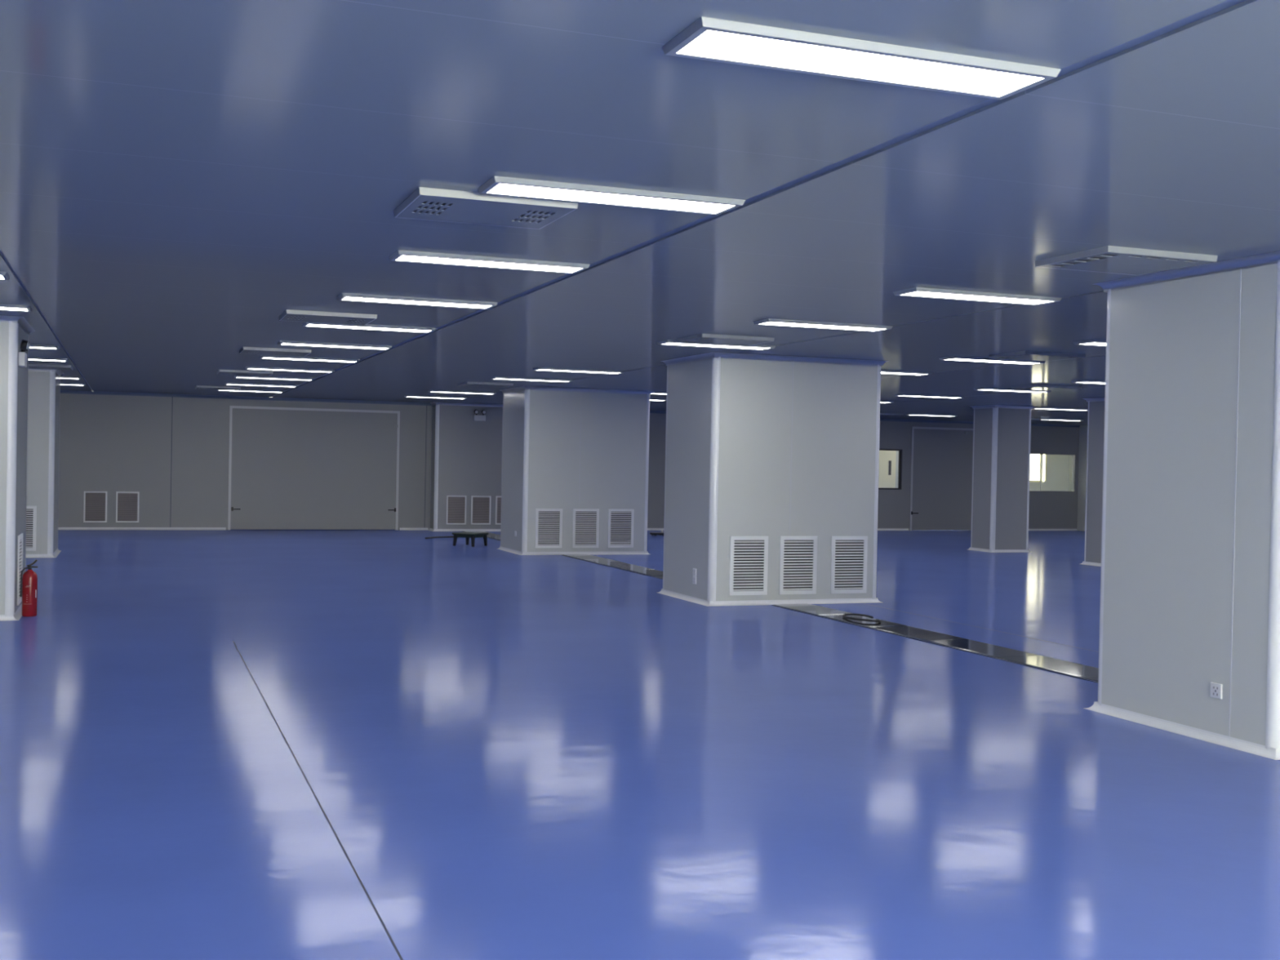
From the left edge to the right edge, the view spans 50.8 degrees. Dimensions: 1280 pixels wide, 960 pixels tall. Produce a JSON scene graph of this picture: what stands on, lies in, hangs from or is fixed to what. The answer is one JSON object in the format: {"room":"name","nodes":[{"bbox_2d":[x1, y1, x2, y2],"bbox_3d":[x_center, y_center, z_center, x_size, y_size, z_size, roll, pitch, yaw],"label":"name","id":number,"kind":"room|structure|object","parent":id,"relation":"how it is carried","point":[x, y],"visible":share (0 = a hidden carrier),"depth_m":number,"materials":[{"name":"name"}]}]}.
{"room":"clean room","nodes":[
{"label":"clean room","id":0,"kind":"room"},
{"bbox_2d":[57,393,1079,530],"bbox_3d":[-4.004,-0.287,29.995,33.600,2.800,0.103,1,1,-21],"label":"wall","id":1,"kind":"structure","parent":0,"point":[174,451],"depth_m":28.01,"materials":[{"name":"grey"}]},
{"bbox_2d":[0,248,93,391],"bbox_3d":[-5.331,-1.511,11.985,0.024,0.018,32.640,1,1,-21],"label":"trim","id":2,"kind":"structure","parent":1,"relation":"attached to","point":[1,251],"depth_m":11.49,"materials":[{"name":"blue"}]},
{"bbox_2d":[83,491,106,522],"bbox_3d":[-11.032,0.544,27.312,0.440,0.630,0.014,1,1,-21],"label":"air vent","id":3,"kind":"object","parent":1,"relation":"in","point":[95,506],"visible":1,"depth_m":27.31,"materials":[{"name":"grey"}]},
{"bbox_2d":[115,491,139,522],"bbox_3d":[-10.461,0.552,27.527,0.440,0.630,0.014,1,1,-21],"label":"air vent","id":4,"kind":"object","parent":1,"relation":"in","point":[126,502],"visible":1,"depth_m":27.53,"materials":[{"name":"grey"}]},
{"bbox_2d":[57,527,226,529],"bbox_3d":[-14.193,0.937,26.114,11.830,0.050,0.050,1,1,-21],"label":"baseboard","id":5,"kind":"structure","parent":1,"relation":"attached to","point":[59,528],"depth_m":27.63,"materials":[{"name":"white"}]},
{"bbox_2d":[227,405,399,529],"bbox_3d":[-6.940,-0.231,28.850,3.560,2.600,0.165,1,1,-21],"label":"door","id":6,"kind":"structure","parent":1,"relation":"in","point":[290,468],"depth_m":28.82,"materials":[{"name":"grey metal"}]},
{"bbox_2d":[60,390,1079,427],"bbox_3d":[-3.997,-1.656,29.887,33.500,0.060,0.060,1,1,-21],"label":"trim","id":7,"kind":"structure","parent":1,"relation":"attached to","point":[61,391],"depth_m":28.74,"materials":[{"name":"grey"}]},
{"bbox_2d":[878,448,902,489],"bbox_3d":[6.174,-0.271,33.814,0.840,1.010,0.110,1,1,-21],"label":"window","id":8,"kind":"structure","parent":1,"relation":"in","point":[890,477],"depth_m":33.85,"materials":[{"name":"clear glass"}]},
{"bbox_2d":[909,426,973,530],"bbox_3d":[8.017,-0.018,34.471,2.540,2.620,0.165,1,1,-21],"label":"door","id":9,"kind":"structure","parent":1,"relation":"in","point":[942,458],"depth_m":34.32,"materials":[{"name":"grey metal"}]},
{"bbox_2d":[1029,452,1076,492],"bbox_3d":[10.634,-0.195,35.491,1.970,1.030,0.110,1,1,-21],"label":"window","id":10,"kind":"structure","parent":1,"relation":"in","point":[1049,472],"depth_m":35.59,"materials":[{"name":"clear glass"}]},
{"bbox_2d":[0,528,1279,959],"bbox_3d":[2.909,1.520,16.080,37.200,0.200,34.800,1,1,-21],"label":"floor","id":11,"kind":"structure","parent":0,"point":[512,756],"depth_m":6.86,"materials":[{"name":"blue paint"}]},
{"bbox_2d":[0,315,35,621],"bbox_3d":[-7.047,-0.133,12.757,2.290,2.800,1.570,1,1,-21],"label":"pillar","id":12,"kind":"structure","parent":11,"relation":"on","point":[14,379],"depth_m":12.45,"materials":[{"name":"grey paint"}]},
{"bbox_2d":[17,533,22,605],"bbox_3d":[-5.976,0.855,12.999,0.014,0.660,0.465,1,1,-21],"label":"vent grille","id":13,"kind":"object","parent":12,"relation":"attached to","point":[20,559],"visible":0.85,"depth_m":12.91,"materials":[{"name":"grey"}]},
{"bbox_2d":[18,339,30,367],"bbox_3d":[-5.807,-1.193,12.721,0.083,0.249,0.260,1,1,-21],"label":"lamp","id":14,"kind":"object","parent":12,"relation":"attached to","point":[25,344],"visible":1,"depth_m":12.61,"materials":[{"name":"white"}]},
{"bbox_2d":[19,559,37,616],"bbox_3d":[-5.794,1.022,12.801,0.136,0.537,0.135,1,1,3],"label":"fire extinguisher","id":15,"kind":"object","parent":11,"relation":"on","point":[28,581],"visible":1,"depth_m":12.75,"materials":[{"name":"red metal"}]},
{"bbox_2d":[26,368,63,557],"bbox_3d":[-9.936,-0.282,20.221,2.290,2.800,1.560,1,1,-21],"label":"pillar","id":16,"kind":"structure","parent":11,"relation":"on","point":[44,384],"depth_m":19.88,"materials":[{"name":"grey paint"}]},
{"bbox_2d":[26,506,36,551],"bbox_3d":[-9.105,0.710,19.770,0.465,0.660,0.014,1,1,-21],"label":"vent grille","id":17,"kind":"object","parent":16,"relation":"attached to","point":[31,511],"visible":0.38,"depth_m":19.83,"materials":[{"name":"grey"}]},
{"bbox_2d":[232,640,403,959],"bbox_3d":[-0.789,1.499,4.327,0.008,0.011,15.000,1,1,-21],"label":"trim","id":18,"kind":"structure","parent":11,"relation":"on","point":[296,761],"depth_m":5.57,"materials":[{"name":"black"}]},
{"bbox_2d":[427,402,502,531],"bbox_3d":[-3.513,-0.276,29.867,2.280,2.800,0.600,1,1,-21],"label":"pillar","id":19,"kind":"structure","parent":11,"relation":"on","point":[466,454],"depth_m":29.50,"materials":[{"name":"grey"}]},
{"bbox_2d":[445,495,466,524],"bbox_3d":[-4.008,0.655,29.429,0.440,0.630,0.014,1,1,-21],"label":"vent grille","id":20,"kind":"object","parent":19,"relation":"attached to","point":[455,504],"visible":1,"depth_m":29.43,"materials":[{"name":"white"}]},
{"bbox_2d":[471,495,491,524],"bbox_3d":[-3.493,0.662,29.622,0.440,0.630,0.014,1,1,-21],"label":"vent grille","id":21,"kind":"object","parent":19,"relation":"attached to","point":[480,504],"visible":1,"depth_m":29.62,"materials":[{"name":"grey"}]},
{"bbox_2d":[495,496,501,524],"bbox_3d":[-2.978,0.670,29.816,0.440,0.630,0.014,1,1,-21],"label":"vent grille","id":22,"kind":"object","parent":19,"relation":"attached to","point":[498,499],"visible":0.4,"depth_m":29.76,"materials":[{"name":"grey"}]},
{"bbox_2d":[452,532,488,546],"bbox_3d":[-3.091,1.081,24.555,0.480,0.235,0.480,1,1,27],"label":"stool","id":23,"kind":"object","parent":11,"relation":"on","point":[473,535],"visible":1,"depth_m":24.44,"materials":[{"name":"black plastic"}]},
{"bbox_2d":[497,386,654,555],"bbox_3d":[-1.145,-0.151,23.499,2.335,2.800,1.610,1,1,-21],"label":"pillar","id":24,"kind":"structure","parent":11,"relation":"on","point":[567,449],"depth_m":22.82,"materials":[{"name":"grey paint"}]},
{"bbox_2d":[534,508,562,547],"bbox_3d":[-1.524,0.808,22.565,0.465,0.660,0.014,1,1,-21],"label":"vent grille","id":25,"kind":"object","parent":24,"relation":"attached to","point":[548,522],"visible":1,"depth_m":22.57,"materials":[{"name":"grey"}]},
{"bbox_2d":[572,508,599,547],"bbox_3d":[-0.916,0.817,22.794,0.465,0.660,0.014,1,1,-21],"label":"vent grille","id":26,"kind":"object","parent":24,"relation":"attached to","point":[585,526],"visible":1,"depth_m":22.79,"materials":[{"name":"grey"}]},
{"bbox_2d":[607,508,634,547],"bbox_3d":[-0.326,0.826,23.015,0.465,0.660,0.014,1,1,-21],"label":"vent grille","id":27,"kind":"object","parent":24,"relation":"attached to","point":[620,522],"visible":1,"depth_m":23.02,"materials":[{"name":"grey"}]},
{"bbox_2d":[582,558,628,564],"bbox_3d":[-0.544,1.282,21.154,0.424,0.012,1.047,0,1,-21],"label":"trench cover","id":28,"kind":"object","parent":11,"relation":"on","point":[602,561],"visible":1,"depth_m":21.16,"materials":[{"name":"silver metal"}]},
{"bbox_2d":[603,564,653,569],"bbox_3d":[-0.173,1.302,20.166,0.424,0.011,1.047,1,1,-21],"label":"trench cover","id":29,"kind":"object","parent":11,"relation":"on","point":[625,566],"visible":1,"depth_m":20.12,"materials":[{"name":"silver metal"}]},
{"bbox_2d":[626,569,662,576],"bbox_3d":[0.198,1.321,19.179,0.424,0.011,1.047,1,1,-21],"label":"trench cover","id":30,"kind":"object","parent":11,"relation":"on","point":[650,572],"visible":0.71,"depth_m":19.20,"materials":[{"name":"silver metal"}]},
{"bbox_2d":[657,351,887,606],"bbox_3d":[1.541,-0.006,15.985,2.240,2.800,1.570,1,1,-21],"label":"pillar","id":31,"kind":"structure","parent":11,"relation":"on","point":[773,446],"depth_m":15.32,"materials":[{"name":"grey paint"}]},
{"bbox_2d":[728,536,768,595],"bbox_3d":[1.218,0.959,15.094,0.465,0.660,0.014,1,1,-21],"label":"vent grille","id":32,"kind":"object","parent":31,"relation":"attached to","point":[748,555],"visible":1,"depth_m":15.09,"materials":[{"name":"white metal"}]},
{"bbox_2d":[778,536,817,594],"bbox_3d":[1.798,0.968,15.312,0.465,0.660,0.014,1,1,-21],"label":"vent grille","id":33,"kind":"object","parent":31,"relation":"attached to","point":[797,554],"visible":1,"depth_m":15.31,"materials":[{"name":"grey metal"}]},
{"bbox_2d":[830,536,867,593],"bbox_3d":[2.411,0.977,15.542,0.465,0.660,0.014,1,1,-21],"label":"vent grille","id":34,"kind":"object","parent":31,"relation":"attached to","point":[849,554],"visible":1,"depth_m":15.54,"materials":[{"name":"grey"}]},
{"bbox_2d":[773,603,849,615],"bbox_3d":[1.879,1.409,14.702,0.424,0.012,1.042,0,1,-21],"label":"trench cover","id":35,"kind":"object","parent":11,"relation":"on","point":[805,607],"visible":0.8,"depth_m":14.65,"materials":[{"name":"silver metal"}]},
{"bbox_2d":[817,613,906,627],"bbox_3d":[2.248,1.429,13.720,0.424,0.012,1.042,1,1,-21],"label":"trench cover","id":36,"kind":"object","parent":11,"relation":"on","point":[839,617],"visible":0.76,"depth_m":13.57,"materials":[{"name":"silver metal"}]},
{"bbox_2d":[842,613,880,622],"bbox_3d":[2.258,1.406,13.750,0.285,0.032,0.620,1,1,-21],"label":"cable loop","id":37,"kind":"object","parent":36,"relation":"on","point":[848,614],"visible":1,"depth_m":13.77,"materials":[{"name":"black"}]},
{"bbox_2d":[869,626,966,641],"bbox_3d":[2.617,1.448,12.737,0.424,0.012,1.042,1,1,-21],"label":"trench cover","id":38,"kind":"object","parent":11,"relation":"on","point":[915,633],"visible":1,"depth_m":12.69,"materials":[{"name":"silver metal"}]},
{"bbox_2d":[771,604,1097,683],"bbox_3d":[2.799,1.463,12.245,0.465,0.006,6.300,1,1,-21],"label":"edging","id":39,"kind":"object","parent":11,"relation":"on","point":[771,605],"visible":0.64,"depth_m":11.78,"materials":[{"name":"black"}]},
{"bbox_2d":[928,639,1039,657],"bbox_3d":[2.986,1.468,11.754,0.424,0.011,1.042,1,1,-21],"label":"trench cover","id":40,"kind":"object","parent":11,"relation":"on","point":[990,650],"visible":1,"depth_m":11.71,"materials":[{"name":"silver metal"}]},
{"bbox_2d":[967,404,1034,552],"bbox_3d":[6.987,-0.025,26.112,0.960,2.800,0.840,1,1,-21],"label":"pillar","id":41,"kind":"structure","parent":11,"relation":"on","point":[1002,433],"depth_m":25.80,"materials":[{"name":"grey"}]},
{"bbox_2d":[998,655,1098,677],"bbox_3d":[3.355,1.487,10.771,0.424,0.011,1.042,0,1,-21],"label":"trench cover","id":42,"kind":"object","parent":11,"relation":"on","point":[1068,668],"visible":0.76,"depth_m":10.78,"materials":[{"name":"silver metal"}]},
{"bbox_2d":[1080,397,1105,566],"bbox_3d":[8.050,0.039,22.613,0.930,2.800,0.880,1,1,-21],"label":"pillar","id":43,"kind":"structure","parent":11,"relation":"on","point":[1095,415],"depth_m":22.59,"materials":[{"name":"grey"}]},
{"bbox_2d":[1084,251,1279,759],"bbox_3d":[4.316,0.141,8.552,2.310,2.800,1.620,1,1,-21],"label":"pillar","id":44,"kind":"structure","parent":11,"relation":"on","point":[1190,573],"depth_m":8.08,"materials":[{"name":"grey paint"}]},
{"bbox_2d":[1209,682,1222,698],"bbox_3d":[3.368,1.231,7.881,0.014,0.086,0.086,1,1,-21],"label":"wall socket","id":45,"kind":"object","parent":44,"relation":"attached to","point":[1216,689],"visible":1,"depth_m":7.87,"materials":[{"name":"white plastic"}]},
{"bbox_2d":[0,0,1279,425],"bbox_3d":[2.967,-1.479,16.042,37.200,0.200,34.800,1,1,-21],"label":"ceiling","id":46,"kind":"structure","parent":0,"point":[178,178],"depth_m":5.88,"materials":[{"name":"metal"}]},
{"bbox_2d":[0,303,32,311],"bbox_3d":[-5.793,-1.480,11.379,1.200,0.024,0.300,1,1,-21],"label":"recessed light","id":47,"kind":"object","parent":46,"relation":"in","point":[2,307],"visible":1,"depth_m":11.45,"materials":[{"name":"white"}]},
{"bbox_2d":[28,364,73,370],"bbox_3d":[-8.583,-1.629,19.405,0.760,0.034,0.640,1,1,-21],"label":"ceiling vent","id":48,"kind":"object","parent":46,"relation":"in","point":[30,366],"visible":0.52,"depth_m":19.22,"materials":[{"name":"grey"}]},
{"bbox_2d":[195,385,240,390],"bbox_3d":[-7.702,-1.676,24.596,0.760,0.034,0.640,1,1,-21],"label":"ceiling vent","id":49,"kind":"object","parent":46,"relation":"in","point":[197,387],"visible":1,"depth_m":24.38,"materials":[{"name":"grey"}]},
{"bbox_2d":[216,369,273,376],"bbox_3d":[-5.833,-1.581,19.904,0.760,0.034,0.640,1,1,-21],"label":"ceiling vent","id":50,"kind":"object","parent":46,"relation":"in","point":[220,371],"visible":1,"depth_m":19.70,"materials":[{"name":"grey"}]},
{"bbox_2d":[217,389,284,392],"bbox_3d":[-7.356,-1.685,25.473,1.200,0.024,0.300,1,1,-21],"label":"recessed light","id":51,"kind":"object","parent":46,"relation":"in","point":[241,390],"visible":0.7,"depth_m":25.42,"materials":[{"name":"white"}]},
{"bbox_2d":[222,390,280,392],"bbox_3d":[-7.356,-1.684,25.473,1.136,0.018,0.236,1,1,-21],"label":"diffuser","id":52,"kind":"object","parent":51,"relation":"attached to","point":[264,391],"depth_m":25.44,"materials":[{"name":"white"}]},
{"bbox_2d":[224,382,297,387],"bbox_3d":[-6.553,-1.643,23.334,1.200,0.024,0.300,1,1,-21],"label":"recessed light","id":53,"kind":"object","parent":46,"relation":"in","point":[227,384],"visible":1,"depth_m":23.26,"materials":[{"name":"white"}]},
{"bbox_2d":[231,384,291,386],"bbox_3d":[-6.553,-1.642,23.334,1.136,0.018,0.236,1,1,-21],"label":"diffuser","id":54,"kind":"object","parent":53,"relation":"attached to","point":[272,385],"depth_m":23.30,"materials":[{"name":"white"}]},
{"bbox_2d":[233,375,314,381],"bbox_3d":[-5.749,-1.601,21.194,1.200,0.024,0.300,1,1,-21],"label":"recessed light","id":55,"kind":"object","parent":46,"relation":"in","point":[234,376],"visible":1,"depth_m":21.12,"materials":[{"name":"white"}]},
{"bbox_2d":[236,377,311,380],"bbox_3d":[-5.749,-1.600,21.194,1.136,0.018,0.236,1,1,-21],"label":"diffuser","id":56,"kind":"object","parent":55,"relation":"attached to","point":[268,378],"depth_m":21.16,"materials":[{"name":"white"}]},
{"bbox_2d":[239,346,311,356],"bbox_3d":[-4.270,-1.500,15.771,0.760,0.034,0.640,1,1,-21],"label":"ceiling vent","id":57,"kind":"object","parent":46,"relation":"in","point":[246,350],"visible":1,"depth_m":15.58,"materials":[{"name":"grey"}]},
{"bbox_2d":[244,366,334,373],"bbox_3d":[-4.946,-1.558,19.054,1.200,0.024,0.300,1,1,-21],"label":"recessed light","id":58,"kind":"object","parent":46,"relation":"in","point":[246,367],"visible":1,"depth_m":18.97,"materials":[{"name":"white"}]},
{"bbox_2d":[248,368,331,372],"bbox_3d":[-4.946,-1.558,19.054,1.136,0.018,0.236,1,1,-21],"label":"diffuser","id":59,"kind":"object","parent":58,"relation":"attached to","point":[267,369],"depth_m":19.00,"materials":[{"name":"white"}]},
{"bbox_2d":[259,355,359,363],"bbox_3d":[-4.142,-1.516,16.915,1.200,0.024,0.300,1,1,-21],"label":"recessed light","id":60,"kind":"object","parent":46,"relation":"in","point":[263,357],"visible":1,"depth_m":16.84,"materials":[{"name":"white"}]},
{"bbox_2d":[262,357,355,362],"bbox_3d":[-4.142,-1.515,16.915,1.136,0.018,0.236,1,1,-21],"label":"diffuser","id":61,"kind":"object","parent":60,"relation":"attached to","point":[319,359],"depth_m":16.88,"materials":[{"name":"white"}]},
{"bbox_2d":[279,309,377,324],"bbox_3d":[-2.735,-1.420,11.797,0.760,0.034,0.640,1,1,-21],"label":"ceiling vent","id":62,"kind":"object","parent":46,"relation":"in","point":[289,314],"visible":1,"depth_m":11.63,"materials":[{"name":"grey"}]},
{"bbox_2d":[277,340,392,350],"bbox_3d":[-3.339,-1.474,14.775,1.200,0.024,0.300,1,1,-21],"label":"recessed light","id":63,"kind":"object","parent":46,"relation":"in","point":[281,342],"visible":1,"depth_m":14.70,"materials":[{"name":"white"}]},
{"bbox_2d":[281,342,386,349],"bbox_3d":[-3.339,-1.473,14.775,1.136,0.018,0.236,1,1,-21],"label":"diffuser","id":64,"kind":"object","parent":63,"relation":"attached to","point":[314,344],"depth_m":14.72,"materials":[{"name":"white"}]},
{"bbox_2d":[302,321,435,333],"bbox_3d":[-2.535,-1.432,12.635,1.200,0.024,0.300,1,1,-21],"label":"recessed light","id":65,"kind":"object","parent":46,"relation":"in","point":[368,326],"visible":0.92,"depth_m":12.59,"materials":[{"name":"white"}]},
{"bbox_2d":[306,324,430,332],"bbox_3d":[-2.535,-1.431,12.635,1.136,0.018,0.236,1,1,-21],"label":"diffuser","id":66,"kind":"object","parent":65,"relation":"attached to","point":[368,326],"depth_m":12.59,"materials":[{"name":"white"}]},
{"bbox_2d":[336,293,497,309],"bbox_3d":[-1.732,-1.390,10.495,1.200,0.024,0.300,1,1,-21],"label":"recessed light","id":67,"kind":"object","parent":46,"relation":"in","point":[343,296],"visible":1,"depth_m":10.43,"materials":[{"name":"white"}]},
{"bbox_2d":[342,297,491,308],"bbox_3d":[-1.732,-1.389,10.495,1.136,0.018,0.236,1,1,-21],"label":"diffuser","id":68,"kind":"object","parent":67,"relation":"attached to","point":[402,300],"depth_m":10.46,"materials":[{"name":"white"}]},
{"bbox_2d":[404,395,466,399],"bbox_3d":[-4.038,-1.635,26.656,1.200,0.024,0.300,1,1,-21],"label":"recessed light","id":69,"kind":"object","parent":46,"relation":"in","point":[406,396],"visible":1,"depth_m":26.57,"materials":[{"name":"white"}]},
{"bbox_2d":[409,396,464,399],"bbox_3d":[-4.038,-1.634,26.656,1.136,0.018,0.236,1,1,-21],"label":"diffuser","id":70,"kind":"object","parent":69,"relation":"attached to","point":[452,397],"depth_m":26.62,"materials":[{"name":"white"}]},
{"bbox_2d":[427,390,496,394],"bbox_3d":[-3.234,-1.593,24.517,1.200,0.024,0.300,1,1,-21],"label":"recessed light","id":71,"kind":"object","parent":46,"relation":"in","point":[429,391],"visible":1,"depth_m":24.43,"materials":[{"name":"white"}]},
{"bbox_2d":[434,391,493,394],"bbox_3d":[-3.234,-1.592,24.517,1.136,0.018,0.236,1,1,-21],"label":"diffuser","id":72,"kind":"object","parent":71,"relation":"attached to","point":[474,393],"depth_m":24.49,"materials":[{"name":"white"}]},
{"bbox_2d":[457,381,513,387],"bbox_3d":[-2.489,-1.539,21.749,0.760,0.034,0.640,1,1,-21],"label":"ceiling vent","id":73,"kind":"object","parent":46,"relation":"in","point":[464,384],"visible":1,"depth_m":21.54,"materials":[{"name":"grey"}]},
{"bbox_2d":[394,186,577,229],"bbox_3d":[-0.761,-1.317,6.569,0.760,0.034,0.640,1,1,-21],"label":"ceiling vent","id":74,"kind":"object","parent":46,"relation":"in","point":[424,203],"visible":1,"depth_m":6.46,"materials":[{"name":"grey metal"}]},
{"bbox_2d":[389,249,590,273],"bbox_3d":[-0.928,-1.347,8.356,1.200,0.024,0.300,1,1,-21],"label":"recessed light","id":75,"kind":"object","parent":46,"relation":"in","point":[399,255],"visible":1,"depth_m":8.30,"materials":[{"name":"white"}]},
{"bbox_2d":[395,255,581,272],"bbox_3d":[-0.928,-1.347,8.356,1.136,0.018,0.236,1,1,-21],"label":"diffuser","id":76,"kind":"object","parent":75,"relation":"attached to","point":[461,260],"depth_m":8.32,"materials":[{"name":"white plastic"}]},
{"bbox_2d":[490,376,573,382],"bbox_3d":[-1.627,-1.508,20.237,1.200,0.024,0.300,1,1,-21],"label":"recessed light","id":77,"kind":"object","parent":46,"relation":"in","point":[494,377],"visible":1,"depth_m":20.15,"materials":[{"name":"white"}]},
{"bbox_2d":[496,377,568,382],"bbox_3d":[-1.627,-1.508,20.237,1.136,0.018,0.236,1,1,-21],"label":"diffuser","id":78,"kind":"object","parent":77,"relation":"attached to","point":[511,379],"depth_m":20.18,"materials":[{"name":"white"}]},
{"bbox_2d":[532,367,624,373],"bbox_3d":[-0.824,-1.466,18.098,1.200,0.024,0.300,1,1,-21],"label":"recessed light","id":79,"kind":"object","parent":46,"relation":"in","point":[566,370],"visible":1,"depth_m":18.02,"materials":[{"name":"white"}]},
{"bbox_2d":[536,368,617,373],"bbox_3d":[-0.824,-1.465,18.098,1.136,0.018,0.236,1,1,-21],"label":"diffuser","id":80,"kind":"object","parent":79,"relation":"attached to","point":[584,371],"depth_m":18.04,"materials":[{"name":"white"}]},
{"bbox_2d":[477,176,745,215],"bbox_3d":[-0.124,-1.305,6.216,1.200,0.024,0.300,1,1,-21],"label":"recessed light","id":81,"kind":"object","parent":46,"relation":"in","point":[496,185],"visible":1,"depth_m":6.16,"materials":[{"name":"white plastic"}]},
{"bbox_2d":[656,339,775,350],"bbox_3d":[0.783,-1.382,13.818,1.200,0.024,0.300,1,1,-21],"label":"recessed light","id":82,"kind":"object","parent":46,"relation":"in","point":[668,342],"visible":0.9,"depth_m":13.80,"materials":[{"name":"white"}]},
{"bbox_2d":[662,342,770,349],"bbox_3d":[0.783,-1.381,13.818,1.136,0.018,0.236,1,1,-21],"label":"diffuser","id":83,"kind":"object","parent":82,"relation":"attached to","point":[754,346],"depth_m":13.82,"materials":[{"name":"white"}]},
{"bbox_2d":[676,333,774,346],"bbox_3d":[0.830,-1.368,13.169,0.760,0.034,0.640,1,1,-21],"label":"ceiling vent","id":84,"kind":"object","parent":46,"relation":"in","point":[712,339],"visible":1,"depth_m":13.01,"materials":[{"name":"grey"}]},
{"bbox_2d":[271,0,1246,396],"bbox_3d":[-2.070,-1.463,13.211,0.070,0.018,32.640,1,1,-21],"label":"trim","id":85,"kind":"structure","parent":46,"relation":"attached to","point":[1228,3],"depth_m":5.04,"materials":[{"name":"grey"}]},
{"bbox_2d":[752,318,892,331],"bbox_3d":[1.587,-1.340,11.678,1.200,0.024,0.300,1,1,-21],"label":"recessed light","id":86,"kind":"object","parent":46,"relation":"in","point":[770,322],"visible":1,"depth_m":11.61,"materials":[{"name":"white"}]},
{"bbox_2d":[761,321,884,331],"bbox_3d":[1.587,-1.339,11.678,1.136,0.018,0.236,1,1,-21],"label":"diffuser","id":87,"kind":"object","parent":86,"relation":"attached to","point":[824,325],"depth_m":11.64,"materials":[{"name":"white"}]},
{"bbox_2d":[662,16,1060,99],"bbox_3d":[0.679,-1.263,4.076,1.200,0.024,0.300,1,1,-21],"label":"recessed light","id":88,"kind":"object","parent":46,"relation":"in","point":[712,39],"visible":1,"depth_m":4.03,"materials":[{"name":"white plastic"}]},
{"bbox_2d":[880,369,933,375],"bbox_3d":[3.136,-1.378,17.208,1.200,0.024,0.300,1,1,-21],"label":"recessed light","id":89,"kind":"object","parent":46,"relation":"in","point":[882,371],"visible":0.56,"depth_m":17.21,"materials":[{"name":"white"}]},
{"bbox_2d":[880,372,928,375],"bbox_3d":[3.136,-1.377,17.208,1.136,0.018,0.236,1,1,-21],"label":"diffuser","id":90,"kind":"object","parent":89,"relation":"attached to","point":[895,373],"depth_m":17.26,"materials":[{"name":"white"}]},
{"bbox_2d":[893,394,964,398],"bbox_3d":[4.889,-1.413,22.751,1.200,0.024,0.300,1,1,-21],"label":"recessed light","id":91,"kind":"object","parent":46,"relation":"in","point":[901,395],"visible":1,"depth_m":22.67,"materials":[{"name":"white"}]},
{"bbox_2d":[906,395,959,398],"bbox_3d":[4.889,-1.411,22.751,1.136,0.018,0.236,1,1,-21],"label":"diffuser","id":92,"kind":"object","parent":91,"relation":"attached to","point":[941,397],"depth_m":22.74,"materials":[{"name":"white"}]},
{"bbox_2d":[893,287,1062,305],"bbox_3d":[2.390,-1.297,9.539,1.200,0.024,0.300,1,1,-21],"label":"recessed light","id":93,"kind":"object","parent":46,"relation":"in","point":[926,292],"visible":1,"depth_m":9.48,"materials":[{"name":"white"}]},
{"bbox_2d":[902,291,1052,304],"bbox_3d":[2.390,-1.296,9.539,1.136,0.018,0.236,1,1,-21],"label":"diffuser","id":94,"kind":"object","parent":93,"relation":"attached to","point":[962,295],"depth_m":9.50,"materials":[{"name":"white"}]},
{"bbox_2d":[938,355,1045,364],"bbox_3d":[3.940,-1.336,15.069,1.200,0.024,0.300,1,1,-21],"label":"recessed light","id":95,"kind":"object","parent":46,"relation":"in","point":[953,357],"visible":1,"depth_m":14.99,"materials":[{"name":"white"}]},
{"bbox_2d":[946,358,1035,364],"bbox_3d":[3.940,-1.335,15.069,1.136,0.018,0.236,1,1,-21],"label":"diffuser","id":96,"kind":"object","parent":95,"relation":"attached to","point":[980,360],"depth_m":15.02,"materials":[{"name":"white"}]},
{"bbox_2d":[973,387,1050,392],"bbox_3d":[5.693,-1.370,20.611,1.200,0.024,0.300,1,1,-21],"label":"recessed light","id":97,"kind":"object","parent":46,"relation":"in","point":[978,388],"visible":0.94,"depth_m":20.52,"materials":[{"name":"white"}]},
{"bbox_2d":[980,389,1044,392],"bbox_3d":[5.693,-1.369,20.611,1.136,0.018,0.236,1,1,-21],"label":"diffuser","id":98,"kind":"object","parent":97,"relation":"attached to","point":[1005,390],"depth_m":20.58,"materials":[{"name":"white"}]},
{"bbox_2d":[988,351,1085,361],"bbox_3d":[4.215,-1.316,14.335,0.760,0.034,0.640,1,1,-21],"label":"ceiling vent","id":99,"kind":"object","parent":46,"relation":"in","point":[1021,355],"visible":1,"depth_m":14.18,"materials":[{"name":"grey"}]},
{"bbox_2d":[1011,384,1081,391],"bbox_3d":[5.946,-1.350,19.738,0.760,0.034,0.640,1,1,-21],"label":"ceiling vent","id":100,"kind":"object","parent":46,"relation":"in","point":[1036,387],"visible":1,"depth_m":19.56,"materials":[{"name":"grey"}]},
{"bbox_2d":[1073,339,1106,346],"bbox_3d":[4.744,-1.294,12.929,1.200,0.024,0.300,1,1,-21],"label":"recessed light","id":101,"kind":"object","parent":46,"relation":"in","point":[1091,342],"visible":0.38,"depth_m":12.72,"materials":[{"name":"white"}]},
{"bbox_2d":[1035,245,1217,275],"bbox_3d":[2.797,-1.263,7.788,0.760,0.034,0.640,1,1,-21],"label":"ceiling vent","id":102,"kind":"object","parent":46,"relation":"in","point":[1107,259],"visible":1,"depth_m":7.67,"materials":[{"name":"grey metal"}]},
{"bbox_2d":[1076,425,1087,531],"bbox_3d":[17.147,0.233,21.311,0.102,2.800,34.230,1,1,-21],"label":"wall","id":103,"kind":"structure","parent":0,"point":[1082,428],"depth_m":35.67,"materials":[{"name":"grey paint"}]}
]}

